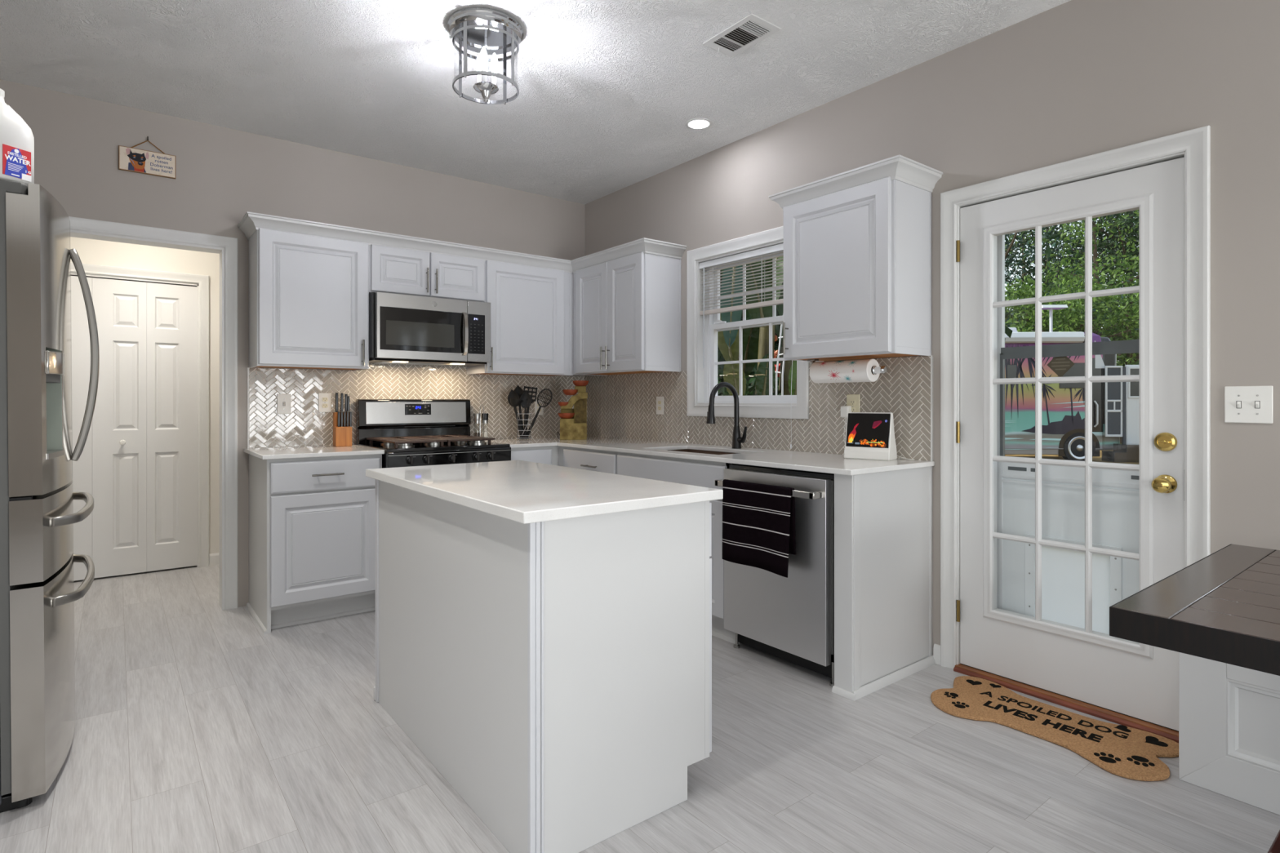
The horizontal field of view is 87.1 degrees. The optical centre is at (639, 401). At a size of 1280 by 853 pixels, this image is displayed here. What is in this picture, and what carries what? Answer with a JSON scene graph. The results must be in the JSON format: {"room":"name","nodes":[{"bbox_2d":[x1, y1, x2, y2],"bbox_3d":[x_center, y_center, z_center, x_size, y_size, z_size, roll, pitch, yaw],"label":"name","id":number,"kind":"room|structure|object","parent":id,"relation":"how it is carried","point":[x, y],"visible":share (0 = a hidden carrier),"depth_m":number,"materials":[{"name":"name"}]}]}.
{"room":"kitchen","nodes":[
{"label":"kitchen","id":0,"kind":"room"},
{"bbox_2d":[70,236,219,554],"bbox_3d":[-2.993,-0.110,4.330,2.500,2.600,1.270,0,0,-38],"label":"wall","id":1,"kind":"structure","parent":0,"point":[91,251],"depth_m":4.88,"materials":[{"name":"white paint"}]},
{"bbox_2d":[71,275,197,581],"bbox_3d":[-3.639,0.173,4.472,1.174,2.010,0.071,0,0,-38],"label":"door","id":2,"kind":"structure","parent":1,"relation":"in","point":[137,462],"depth_m":4.63,"materials":[{"name":"white wood"}]},
{"bbox_2d":[71,262,208,567],"bbox_3d":[-3.669,0.141,4.508,1.316,2.097,0.138,0,0,-38],"label":"trim","id":3,"kind":"structure","parent":1,"relation":"attached to","point":[202,282],"depth_m":4.84,"materials":[{"name":"white wood"}]},
{"bbox_2d":[208,552,219,566],"bbox_3d":[-2.753,1.147,5.150,0.915,0.085,0.013,0,0,-38],"label":"baseboard","id":4,"kind":"structure","parent":1,"relation":"attached to","point":[214,558],"depth_m":4.88,"materials":[{"name":"white"}]},
{"bbox_2d":[0,79,585,607],"bbox_3d":[-2.053,-0.189,4.180,4.300,2.758,0.120,0,0,-38],"label":"wall","id":5,"kind":"structure","parent":0,"point":[223,174],"depth_m":3.92,"materials":[{"name":"grey paint"}]},
{"bbox_2d":[68,216,237,609],"bbox_3d":[-2.770,0.125,3.623,1.031,2.130,0.160,0,0,-38],"label":"trim","id":6,"kind":"structure","parent":5,"relation":"attached to","point":[226,246],"depth_m":3.85,"materials":[{"name":"white wood"}]},
{"bbox_2d":[248,227,368,370],"bbox_3d":[-1.938,-0.575,3.967,0.591,0.760,0.354,0,0,-38],"label":"upper cabinet","id":7,"kind":"object","parent":5,"relation":"attached to","point":[308,295],"visible":0.99,"depth_m":3.84,"materials":[{"name":"grey wood"}]},
{"bbox_2d":[237,211,686,273],"bbox_3d":[-1.061,-0.979,4.340,2.674,0.078,0.861,0,0,-15],"label":"crown molding","id":8,"kind":"structure","parent":7,"relation":"attached to","point":[251,222],"depth_m":4.26,"materials":[{"name":"grey wood"}]},
{"bbox_2d":[247,363,584,448],"bbox_3d":[-1.363,-0.001,4.635,2.334,0.548,0.010,0,0,-38],"label":"tile backsplash","id":9,"kind":"structure","parent":5,"relation":"attached to","point":[304,426],"depth_m":4.37,"materials":[{"name":"white tile"}]},
{"bbox_2d":[276,394,290,413],"bbox_3d":[-2.127,0.016,4.027,0.074,0.120,0.014,0,0,-38],"label":"light switch","id":10,"kind":"object","parent":9,"relation":"attached to","point":[283,401],"visible":1,"depth_m":4.03,"materials":[{"name":"white plastic"}]},
{"bbox_2d":[318,392,331,412],"bbox_3d":[-1.950,0.008,4.169,0.074,0.120,0.009,0,0,-38],"label":"power outlet","id":11,"kind":"object","parent":9,"relation":"attached to","point":[324,398],"visible":1,"depth_m":4.17,"materials":[{"name":"white plastic"}]},
{"bbox_2d":[368,244,484,302],"bbox_3d":[-1.409,-0.806,4.378,0.746,0.298,0.354,0,0,-38],"label":"upper cabinet","id":12,"kind":"object","parent":5,"relation":"attached to","point":[396,270],"visible":0.88,"depth_m":4.24,"materials":[{"name":"grey wood"}]},
{"bbox_2d":[368,291,490,366],"bbox_3d":[-1.382,-0.446,4.338,0.740,0.410,0.449,0,0,-38],"label":"microwave","id":13,"kind":"object","parent":12,"relation":"attached to","point":[404,329],"visible":1,"depth_m":4.17,"materials":[{"name":"silver metal"}]},
{"bbox_2d":[466,259,573,376],"bbox_3d":[-0.840,-0.573,4.821,0.695,0.765,0.354,0,0,-38],"label":"upper cabinet","id":14,"kind":"object","parent":5,"relation":"attached to","point":[531,307],"visible":0.94,"depth_m":4.70,"materials":[{"name":"grey wood"}]},
{"bbox_3d":[-2.650,-1.415,3.628,0.009,0.022,0.018,0,0,-38],"label":"nail","id":15,"kind":"object","parent":5,"relation":"attached to","visible":0},
{"bbox_2d":[118,140,175,178],"bbox_3d":[-2.649,-1.315,3.626,0.248,0.183,0.017,0,0,-38],"label":"wall sign","id":16,"kind":"object","parent":15,"relation":"hanging from","point":[132,159],"visible":1,"depth_m":3.62,"materials":[{"name":"brown"}]},
{"bbox_2d":[0,0,1070,204],"bbox_3d":[0.026,-1.643,1.509,4.300,0.150,9.650,0,0,-38],"label":"ceiling","id":17,"kind":"structure","parent":0,"point":[609,90],"depth_m":3.18,"materials":[{"name":"white paint"}]},
{"bbox_2d":[447,7,524,104],"bbox_3d":[-0.647,-1.411,2.829,0.312,0.314,0.312,0,0,-38],"label":"ceiling light","id":18,"kind":"object","parent":17,"relation":"attached to","point":[486,31],"visible":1,"depth_m":2.79,"materials":[{"name":"silver metal"}]},
{"bbox_2d":[475,53,481,81],"bbox_3d":[-0.677,-1.395,2.848,0.033,0.154,0.033,0,0,-38],"label":"bulb","id":19,"kind":"object","parent":18,"relation":"attached to","point":[478,66],"depth_m":2.84,"materials":[{"name":"white"}]},
{"bbox_2d":[480,46,487,81],"bbox_3d":[-0.648,-1.395,2.793,0.033,0.154,0.033,0,0,-38],"label":"bulb","id":20,"kind":"object","parent":18,"relation":"attached to","point":[483,55],"depth_m":2.78,"materials":[{"name":"white glass"}]},
{"bbox_2d":[490,53,498,85],"bbox_3d":[-0.615,-1.395,2.846,0.033,0.154,0.033,0,0,-38],"label":"bulb","id":21,"kind":"object","parent":18,"relation":"attached to","point":[494,63],"depth_m":2.84,"materials":[{"name":"white glass"}]},
{"bbox_2d":[685,117,712,128],"bbox_3d":[0.332,-1.565,3.801,0.152,0.006,0.152,0,0,-38],"label":"recessed light","id":22,"kind":"object","parent":17,"relation":"in","point":[698,122],"visible":1,"depth_m":3.79,"materials":[{"name":"white"}]},
{"bbox_2d":[702,13,781,57],"bbox_3d":[0.435,-1.554,2.888,0.183,0.028,0.289,0,0,-38],"label":"ceiling vent","id":23,"kind":"object","parent":17,"relation":"in","point":[751,29],"visible":1,"depth_m":2.88,"materials":[{"name":"white metal"}]},
{"bbox_2d":[0,564,1279,852],"bbox_3d":[0.057,1.250,1.469,4.300,0.120,9.550,0,0,-38],"label":"floor","id":24,"kind":"structure","parent":0,"point":[198,729],"depth_m":2.15,"materials":[{"name":"plastic"}]},
{"bbox_2d":[0,179,99,813],"bbox_3d":[-2.285,0.277,2.144,0.892,1.842,0.910,-1,0,-38],"label":"refrigerator","id":25,"kind":"object","parent":24,"relation":"on","point":[37,594],"visible":1,"depth_m":1.97,"materials":[{"name":"grey metal"}]},
{"bbox_2d":[0,88,34,185],"bbox_3d":[-1.893,-0.780,1.981,0.148,0.276,0.152,0,0,17],"label":"water jug","id":26,"kind":"object","parent":25,"relation":"on","point":[16,137],"visible":0.98,"depth_m":1.97,"materials":[{"name":"white plastic"}]},
{"bbox_2d":[8,148,23,176],"bbox_3d":[-1.820,-0.697,1.965,0.001,0.078,0.038,0,0,17],"label":"print","id":27,"kind":"object","parent":26,"relation":"attached to","point":[16,151],"depth_m":1.97},
{"bbox_2d":[245,453,382,634],"bbox_3d":[-1.856,0.743,3.837,0.588,0.894,0.660,0,0,-38],"label":"base cabinet","id":28,"kind":"object","parent":24,"relation":"on","point":[312,520],"visible":0.91,"depth_m":3.60,"materials":[{"name":"grey wood"}]},
{"bbox_2d":[243,444,384,459],"bbox_3d":[-1.866,0.284,3.844,0.605,0.022,0.640,0,0,-38],"label":"countertop","id":29,"kind":"structure","parent":28,"relation":"on","point":[286,452],"depth_m":3.70,"materials":[{"name":"stone"}]},
{"bbox_2d":[333,412,351,446],"bbox_3d":[-1.819,0.170,4.118,0.092,0.205,0.120,0,0,-32],"label":"knife block","id":30,"kind":"object","parent":29,"relation":"on","point":[342,436],"visible":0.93,"depth_m":4.07,"materials":[{"name":"brown wood"}]},
{"bbox_2d":[355,399,511,468],"bbox_3d":[-1.295,0.573,4.230,0.758,1.174,0.692,0,0,-38],"label":"gas range","id":31,"kind":"object","parent":24,"relation":"on","point":[410,433],"visible":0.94,"depth_m":4.27,"materials":[{"name":"black"}]},
{"bbox_2d":[356,440,510,452],"bbox_3d":[-1.303,0.266,4.241,0.758,0.047,0.615,0,0,-38],"label":"cooktop","id":32,"kind":"object","parent":31,"relation":"in","point":[388,446],"depth_m":4.04,"materials":[{"name":"black metal"}]},
{"bbox_2d":[511,445,559,466],"bbox_3d":[-0.839,0.743,4.628,0.434,0.894,0.660,0,0,-38],"label":"base cabinet","id":33,"kind":"object","parent":24,"relation":"on","point":[542,455],"visible":0.03,"depth_m":4.40,"materials":[{"name":"grey wood"}]},
{"bbox_2d":[373,479,711,852],"bbox_3d":[-0.415,0.745,2.378,0.648,0.890,1.275,0,0,-38],"label":"base cabinet","id":34,"kind":"object","parent":24,"relation":"on","point":[556,674],"visible":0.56,"depth_m":1.89,"materials":[{"name":"grey wood"}]},
{"bbox_2d":[365,460,723,524],"bbox_3d":[-0.419,0.285,2.370,0.681,0.030,1.320,0,0,-38],"label":"countertop","id":35,"kind":"structure","parent":34,"relation":"on","point":[525,492],"depth_m":2.10,"materials":[{"name":"stone"}]},
{"bbox_2d":[559,446,618,474],"bbox_3d":[-0.296,0.743,4.640,0.660,0.894,1.252,0,0,-38],"label":"base cabinet","id":36,"kind":"object","parent":24,"relation":"on","point":[604,461],"visible":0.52,"depth_m":4.19,"materials":[{"name":"grey wood"}]},
{"bbox_2d":[484,435,934,475],"bbox_3d":[0.064,0.284,3.912,0.988,0.022,2.902,0,0,-38],"label":"countertop","id":37,"kind":"structure","parent":36,"relation":"on","point":[836,464],"depth_m":3.47,"materials":[{"name":"stone"}]},
{"bbox_2d":[516,413,531,439],"bbox_3d":[-0.829,0.178,4.822,0.104,0.182,0.104,0,0,-10],"label":"utensil holder","id":38,"kind":"object","parent":37,"relation":"on","point":[528,420],"visible":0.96,"depth_m":4.78,"materials":[{"name":"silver metal"}]},
{"bbox_2d":[507,389,522,437],"bbox_3d":[-0.890,0.086,4.820,0.112,0.346,0.026,0,0,9],"label":"utensil","id":39,"kind":"object","parent":38,"relation":"in","point":[513,394],"visible":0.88,"depth_m":4.82,"materials":[{"name":"black"}]},
{"bbox_2d":[509,397,523,437],"bbox_3d":[-0.882,0.116,4.820,0.100,0.288,0.100,0,0,43],"label":"utensil","id":40,"kind":"object","parent":38,"relation":"in","point":[514,402],"visible":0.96,"depth_m":4.79,"materials":[{"name":"black"}]},
{"bbox_2d":[513,385,524,430],"bbox_3d":[-0.870,0.070,4.844,0.086,0.375,0.027,0,0,12],"label":"utensil","id":41,"kind":"object","parent":38,"relation":"in","point":[518,390],"visible":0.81,"depth_m":4.84,"materials":[{"name":"black"}]},
{"bbox_2d":[520,391,531,437],"bbox_3d":[-0.819,0.090,4.813,0.086,0.334,0.033,1,0,-11],"label":"utensil","id":42,"kind":"object","parent":38,"relation":"in","point":[524,404],"visible":1,"depth_m":4.82,"materials":[{"name":"black"}]},
{"bbox_2d":[523,386,537,431],"bbox_3d":[-0.789,0.074,4.833,0.108,0.369,0.024,0,0,-6],"label":"utensil","id":43,"kind":"object","parent":38,"relation":"in","point":[532,392],"visible":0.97,"depth_m":4.83,"materials":[{"name":"black"}]},
{"bbox_2d":[526,388,552,437],"bbox_3d":[-0.726,0.085,4.825,0.197,0.353,0.024,0,0,-2],"label":"utensil","id":44,"kind":"object","parent":38,"relation":"in","point":[544,389],"visible":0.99,"depth_m":4.82,"materials":[{"name":"black"}]},
{"bbox_2d":[557,380,588,439],"bbox_3d":[-0.479,0.063,4.819,0.224,0.420,0.135,0,0,-6],"label":"fountain","id":45,"kind":"object","parent":37,"relation":"on","point":[573,422],"visible":1,"depth_m":4.78,"materials":[{"name":"stone"}]},
{"bbox_2d":[670,448,737,454],"bbox_3d":[0.347,0.393,3.799,0.390,0.194,0.670,0,0,-38],"label":"sink","id":46,"kind":"object","parent":37,"relation":"in","point":[685,450],"visible":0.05,"depth_m":4.04,"materials":[{"name":"brown"}]},
{"bbox_2d":[706,382,746,448],"bbox_3d":[0.498,0.081,3.829,0.260,0.384,0.113,0,0,-38],"label":"kitchen faucet","id":47,"kind":"object","parent":37,"relation":"on","point":[737,440],"visible":1,"depth_m":3.88,"materials":[{"name":"black metal"}]},
{"bbox_2d":[844,412,897,460],"bbox_3d":[1.093,0.162,3.197,0.216,0.221,0.111,0,0,39],"label":"smart display","id":48,"kind":"object","parent":37,"relation":"on","point":[868,435],"visible":1,"depth_m":3.16,"materials":[{"name":"white plastic"}]},
{"bbox_2d":[617,452,739,644],"bbox_3d":[0.380,0.743,3.799,0.624,0.894,0.903,0,0,-38],"label":"base cabinet","id":49,"kind":"object","parent":24,"relation":"on","point":[703,473],"visible":0.16,"depth_m":3.39,"materials":[{"name":"grey wood"}]},
{"bbox_2d":[714,463,834,686],"bbox_3d":[0.805,0.746,3.168,0.692,0.888,0.603,0,0,-38],"label":"dishwasher","id":50,"kind":"object","parent":24,"relation":"on","point":[791,619],"visible":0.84,"depth_m":2.90,"materials":[{"name":"silver metal"}]},
{"bbox_2d":[722,479,795,577],"bbox_3d":[0.520,0.551,2.986,0.058,0.376,0.400,0,0,-38],"label":"dish towel","id":51,"kind":"object","parent":50,"relation":"hanging from","point":[758,520],"visible":0.99,"depth_m":2.96,"materials":[{"name":"black fabric"}]},
{"bbox_2d":[831,466,935,701],"bbox_3d":[1.067,0.743,2.910,0.632,0.894,0.105,0,0,-38],"label":"end panel","id":52,"kind":"object","parent":24,"relation":"on","point":[883,520],"visible":0.93,"depth_m":2.83,"materials":[{"name":"grey wood"}]},
{"bbox_2d":[930,675,1178,781],"bbox_3d":[1.489,1.182,2.484,0.411,0.014,0.787,0,0,-38],"label":"door mat","id":53,"kind":"object","parent":24,"relation":"on","point":[1120,750],"visible":0.99,"depth_m":2.42,"materials":[{"name":"brown fabric"}]},
{"bbox_2d":[951,701,968,708],"bbox_3d":[1.241,1.175,2.609,0.055,0.002,0.055,0,0,-12],"label":"print","id":54,"kind":"object","parent":53,"relation":"on","point":[955,704],"depth_m":2.61,"materials":[{"name":"black"}]},
{"bbox_2d":[1093,752,1120,763],"bbox_3d":[1.542,1.175,2.223,0.066,0.002,0.065,0,0,-12],"label":"print","id":55,"kind":"object","parent":53,"relation":"on","point":[1103,757],"depth_m":2.22,"materials":[{"name":"black paint"}]},
{"bbox_2d":[1114,724,1130,732],"bbox_3d":[1.739,1.175,2.418,0.046,0.002,0.045,0,0,-31],"label":"print","id":56,"kind":"object","parent":53,"relation":"on","point":[1121,728],"depth_m":2.42,"materials":[{"name":"black"}]},
{"bbox_2d":[1126,755,1155,767],"bbox_3d":[1.634,1.175,2.199,0.066,0.002,0.065,0,0,-12],"label":"print","id":57,"kind":"object","parent":53,"relation":"on","point":[1135,761],"depth_m":2.20,"materials":[{"name":"black paint"}]},
{"bbox_2d":[1144,736,1168,746],"bbox_3d":[1.784,1.175,2.329,0.064,0.002,0.063,0,0,35],"label":"print","id":58,"kind":"object","parent":53,"relation":"on","point":[1152,741],"depth_m":2.33,"materials":[{"name":"black paint"}]},
{"bbox_2d":[953,666,1178,743],"bbox_3d":[1.699,1.181,2.704,0.170,0.018,0.812,0,0,-38],"label":"threshold","id":59,"kind":"object","parent":24,"relation":"on","point":[1039,695],"visible":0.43,"depth_m":2.61,"materials":[{"name":"brown wood"}]},
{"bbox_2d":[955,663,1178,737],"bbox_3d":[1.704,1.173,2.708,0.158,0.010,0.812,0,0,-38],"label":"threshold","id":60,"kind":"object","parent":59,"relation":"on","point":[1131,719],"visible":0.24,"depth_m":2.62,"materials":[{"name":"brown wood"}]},
{"bbox_2d":[960,663,1178,732],"bbox_3d":[1.684,1.166,2.693,0.040,0.004,0.796,0,0,-38],"label":"weatherstrip","id":61,"kind":"structure","parent":60,"relation":"on","point":[961,664],"depth_m":2.63,"materials":[{"name":"wood"}]},
{"bbox_2d":[1109,544,1279,675],"bbox_3d":[1.925,0.810,1.028,1.014,0.760,1.764,0,0,-38],"label":"dining table","id":62,"kind":"object","parent":24,"relation":"on","point":[1224,606],"visible":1,"depth_m":1.40,"materials":[{"name":"brown wood"}]},
{"bbox_2d":[1178,652,1279,815],"bbox_3d":[2.335,0.962,1.520,0.298,0.455,1.732,0,0,-38],"label":"table base","id":63,"kind":"object","parent":24,"relation":"on","point":[1229,714],"visible":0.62,"depth_m":2.02,"materials":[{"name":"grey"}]},
{"bbox_2d":[1267,830,1279,852],"bbox_3d":[1.563,0.960,0.670,0.344,0.460,1.338,0,0,-38],"label":"bench","id":64,"kind":"object","parent":24,"relation":"on","point":[1275,847],"visible":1,"depth_m":1.11,"materials":[{"name":"brown wood"}]},
{"bbox_2d":[585,0,1279,655],"bbox_3d":[2.078,-0.189,2.250,0.150,2.758,8.000,0,0,-38],"label":"wall","id":65,"kind":"structure","parent":0,"point":[1072,79],"depth_m":2.62,"materials":[{"name":"grey paint"}]},
{"bbox_2d":[573,251,680,375],"bbox_3d":[-0.131,-0.577,4.675,0.354,0.763,0.855,0,0,-38],"label":"upper cabinet","id":66,"kind":"object","parent":65,"relation":"attached to","point":[627,309],"visible":1,"depth_m":4.42,"materials":[{"name":"grey wood"}]},
{"bbox_2d":[687,226,809,419],"bbox_3d":[0.669,-0.440,4.049,0.175,1.072,0.968,0,0,-38],"label":"window","id":67,"kind":"structure","parent":65,"relation":"in","point":[701,381],"depth_m":4.17,"materials":[{"name":"white wood"}]},
{"bbox_2d":[698,243,792,448],"bbox_3d":[0.621,-0.314,4.012,0.074,1.148,0.794,0,0,-38],"label":"window blind","id":68,"kind":"object","parent":67,"relation":"attached to","point":[779,247],"visible":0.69,"depth_m":4.04,"materials":[{"name":"white plastic"}]},
{"bbox_2d":[584,355,933,461],"bbox_3d":[0.447,0.032,4.216,0.010,0.482,2.894,0,0,-38],"label":"tile backsplash","id":69,"kind":"structure","parent":65,"relation":"attached to","point":[624,406],"depth_m":3.76,"materials":[{"name":"white tile"}]},
{"bbox_2d":[656,396,663,414],"bbox_3d":[0.136,0.028,4.604,0.009,0.122,0.078,0,0,-38],"label":"power outlet","id":70,"kind":"object","parent":69,"relation":"attached to","point":[660,400],"visible":1,"depth_m":4.60,"materials":[{"name":"white plastic"}]},
{"bbox_2d":[846,394,859,412],"bbox_3d":[1.075,0.026,3.398,0.009,0.122,0.076,0,0,-38],"label":"power outlet","id":71,"kind":"object","parent":69,"relation":"attached to","point":[852,400],"visible":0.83,"depth_m":3.39,"materials":[{"name":"beige plastic"}]},
{"bbox_2d":[840,405,914,460],"bbox_3d":[1.154,0.146,3.267,0.044,0.249,0.404,0,0,-38],"label":"charger","id":72,"kind":"object","parent":71,"relation":"attached to","point":[844,409],"visible":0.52,"depth_m":3.39,"materials":[{"name":"white plastic"}]},
{"bbox_2d":[768,154,942,361],"bbox_3d":[1.007,-0.621,3.214,0.356,0.826,0.717,0,0,-38],"label":"upper cabinet","id":73,"kind":"object","parent":65,"relation":"attached to","point":[857,242],"visible":1,"depth_m":3.04,"materials":[{"name":"grey wood"}]},
{"bbox_2d":[807,359,887,374],"bbox_3d":[0.991,-0.169,3.248,0.040,0.087,0.429,0,0,-38],"label":"paper towel holder","id":74,"kind":"object","parent":73,"relation":"attached to","point":[875,370],"visible":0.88,"depth_m":3.10,"materials":[{"name":"silver metal"}]},
{"bbox_2d":[809,359,879,383],"bbox_3d":[0.984,-0.144,3.257,0.108,0.108,0.328,0,0,-38],"label":"paper towel roll","id":75,"kind":"object","parent":74,"relation":"on","point":[846,371],"visible":0.98,"depth_m":3.21,"materials":[{"name":"white paper"}]},
{"bbox_2d":[828,370,839,381],"bbox_3d":[0.940,-0.130,3.247,0.026,0.063,0.070,0,0,-38],"label":"print","id":76,"kind":"object","parent":75,"relation":"attached to","point":[833,375],"depth_m":3.25,"materials":[{"name":"red paper"}]},
{"bbox_2d":[933,644,940,665],"bbox_3d":[1.352,1.147,3.050,0.013,0.085,0.044,0,0,-38],"label":"baseboard","id":77,"kind":"structure","parent":65,"relation":"attached to","point":[936,649],"depth_m":3.05,"materials":[{"name":"white"}]},
{"bbox_2d":[940,124,1210,730],"bbox_3d":[1.694,0.126,2.700,0.215,2.128,0.944,0,0,-38],"label":"door","id":78,"kind":"structure","parent":65,"relation":"in","point":[1166,179],"depth_m":2.60,"materials":[{"name":"white wood"}]},
{"bbox_2d":[996,234,1138,634],"bbox_3d":[1.757,0.150,2.749,0.035,2.020,0.794,0,0,-38],"label":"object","id":79,"kind":"structure","parent":78,"relation":"attached to","point":[1115,493],"depth_m":2.77,"materials":[{"name":"white plastic"}]},
{"bbox_2d":[1047,355,1074,377],"bbox_3d":[1.732,-0.152,2.774,0.002,0.112,0.104,0,0,-38],"label":"sticker","id":80,"kind":"object","parent":79,"relation":"attached to","point":[1060,366],"visible":0.97,"depth_m":2.77,"materials":[{"name":"brown"}]},
{"bbox_2d":[1224,386,1272,423],"bbox_3d":[2.000,0.011,2.216,0.014,0.122,0.120,0,0,-38],"label":"light switch","id":81,"kind":"object","parent":65,"relation":"attached to","point":[1242,404],"visible":1,"depth_m":2.22,"materials":[{"name":"white plastic"}]},
{"label":"outside","id":82,"kind":"structure","parent":0,"visible":0},
{"bbox_2d":[1004,449,1138,464],"bbox_3d":[27.925,1.720,17.925,59.800,0.300,75.000,0,0,-38],"label":"terrain","id":83,"kind":"structure","parent":82,"point":[1095,459],"depth_m":18.83,"materials":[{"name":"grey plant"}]},
{"bbox_2d":[717,262,759,395],"bbox_3d":[1.002,-0.099,6.606,0.548,3.344,1.338,0,0,6],"label":"banana plant","id":84,"kind":"object","parent":83,"relation":"on","point":[727,340],"visible":0.42,"depth_m":6.10,"materials":[{"name":"green plant"}]},
{"bbox_2d":[717,269,781,395],"bbox_3d":[0.955,-1.627,10.121,5.915,6.821,6.080,0,0,15],"label":"tree","id":85,"kind":"object","parent":83,"relation":"on","point":[720,357],"visible":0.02,"depth_m":8.21,"materials":[{"name":"green plant"}]},
{"bbox_2d":[721,377,779,395],"bbox_3d":[1.349,0.717,7.234,1.944,2.146,2.473,0,0,10],"label":"tree","id":86,"kind":"object","parent":83,"relation":"on","point":[752,380],"visible":0.02,"depth_m":7.01,"materials":[{"name":"green plant"}]},
{"bbox_2d":[746,256,783,395],"bbox_3d":[1.179,-0.044,6.428,0.438,3.249,0.642,0,0,7],"label":"banana plant","id":87,"kind":"object","parent":83,"relation":"on","point":[762,388],"visible":0.38,"depth_m":6.25,"materials":[{"name":"green plant"}]},
{"bbox_2d":[775,312,784,395],"bbox_3d":[1.201,0.411,5.698,0.015,2.319,0.168,0,0,-38],"label":"trellis","id":88,"kind":"object","parent":83,"relation":"on","point":[781,325],"visible":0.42,"depth_m":5.71,"materials":[{"name":"white"}]},
{"bbox_2d":[775,282,796,395],"bbox_3d":[1.453,-0.029,6.533,0.466,3.220,0.871,0,0,-17],"label":"banana plant","id":89,"kind":"object","parent":83,"relation":"on","point":[789,373],"visible":0.1,"depth_m":6.34,"materials":[{"name":"green plant"}]},
{"bbox_2d":[1004,235,1084,332],"bbox_3d":[13.659,-4.515,29.881,12.758,12.592,8.215,0,0,-22],"label":"tree","id":90,"kind":"object","parent":83,"relation":"on","point":[1055,266],"visible":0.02,"depth_m":28.43,"materials":[{"name":"green plant"}]},
{"bbox_2d":[1004,278,1124,363],"bbox_3d":[14.602,-1.309,24.474,7.603,6.185,5.285,0,0,-35],"label":"tree","id":91,"kind":"object","parent":83,"relation":"on","point":[1015,308],"visible":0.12,"depth_m":22.77,"materials":[{"name":"green plant"}]},
{"bbox_2d":[1009,216,1120,258],"bbox_3d":[4.861,-2.896,14.081,9.241,9.357,8.381,0,0,34],"label":"tree","id":92,"kind":"object","parent":83,"relation":"on","point":[1048,251],"visible":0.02,"depth_m":10.02,"materials":[{"name":"green plant"}]},
{"bbox_2d":[1004,304,1138,462],"bbox_3d":[8.539,-0.460,18.001,8.520,4.060,3.020,0,0,3],"label":"motorhome","id":93,"kind":"object","parent":83,"relation":"on","point":[1115,405],"visible":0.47,"depth_m":16.98,"materials":[{"name":"paint"}]},
{"bbox_2d":[1004,420,1061,449],"bbox_3d":[9.830,0.847,17.041,2.800,0.755,0.010,0,0,3],"label":"print","id":94,"kind":"object","parent":93,"relation":"attached to","point":[1019,434],"depth_m":17.04,"materials":[{"name":"teal"}]},
{"bbox_2d":[1004,344,1079,414],"bbox_3d":[9.754,-0.493,17.045,2.953,1.914,0.010,0,0,3],"label":"print","id":95,"kind":"object","parent":93,"relation":"on","point":[1057,398],"depth_m":17.02,"materials":[{"name":"multicoloured paint"}]},
{"bbox_2d":[1022,411,1084,434],"bbox_3d":[10.440,0.535,17.009,1.580,0.590,0.011,0,0,3],"label":"print","id":96,"kind":"object","parent":93,"relation":"attached to","point":[1052,422],"depth_m":17.00,"materials":[{"name":"grey"}]},
{"bbox_2d":[1033,373,1084,423],"bbox_3d":[10.689,-0.203,16.995,1.640,1.546,0.011,0,0,3],"label":"print","id":97,"kind":"object","parent":93,"relation":"attached to","point":[1061,402],"depth_m":17.00,"materials":[{"name":"multicoloured paint"}]},
{"bbox_2d":[1004,252,1138,366],"bbox_3d":[14.916,-1.633,22.650,5.520,6.834,5.503,0,0,-4],"label":"tree","id":98,"kind":"object","parent":83,"relation":"on","point":[1066,280],"visible":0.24,"depth_m":22.15,"materials":[{"name":"green plant"}]},
{"bbox_2d":[1004,209,1138,367],"bbox_3d":[16.657,-3.482,25.063,7.372,10.528,6.393,0,0,-11],"label":"tree","id":99,"kind":"object","parent":83,"relation":"on","point":[1071,228],"visible":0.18,"depth_m":24.31,"materials":[{"name":"green plant"}]},
{"bbox_2d":[1004,214,1138,337],"bbox_3d":[14.911,-4.351,27.684,8.961,12.264,10.659,0,0,25],"label":"tree","id":100,"kind":"object","parent":83,"relation":"on","point":[1009,262],"visible":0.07,"depth_m":26.49,"materials":[{"name":"green plant"}]},
{"bbox_2d":[1004,210,1138,332],"bbox_3d":[18.134,-5.283,30.299,9.672,14.128,10.479,0,0,4],"label":"tree","id":101,"kind":"object","parent":83,"relation":"on","point":[1117,214],"visible":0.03,"depth_m":28.49,"materials":[{"name":"green plant"}]},
{"bbox_2d":[1004,217,1138,310],"bbox_3d":[21.281,-6.676,37.981,12.201,16.914,12.072,0,0,-23],"label":"tree","id":102,"kind":"object","parent":83,"relation":"on","point":[1023,274],"visible":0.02,"depth_m":37.43,"materials":[{"name":"green plant"}]},
{"bbox_2d":[1018,210,1138,361],"bbox_3d":[21.232,-4.614,28.537,8.385,12.789,9.631,0,0,38],"label":"tree","id":103,"kind":"object","parent":83,"relation":"on","point":[1131,220],"visible":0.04,"depth_m":27.52,"materials":[{"name":"green plant"}]},
{"bbox_2d":[1045,262,1138,443],"bbox_3d":[16.277,-1.448,22.747,4.732,6.463,5.912,0,0,43],"label":"tree","id":104,"kind":"object","parent":83,"relation":"on","point":[1135,300],"visible":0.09,"depth_m":21.83,"materials":[{"name":"green plant"}]},
{"bbox_2d":[1065,209,1138,320],"bbox_3d":[20.820,-4.159,26.183,11.334,11.903,7.495,0,0,-3],"label":"tree","id":105,"kind":"object","parent":83,"relation":"on","point":[1128,212],"visible":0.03,"depth_m":26.31,"materials":[{"name":"green plant"}]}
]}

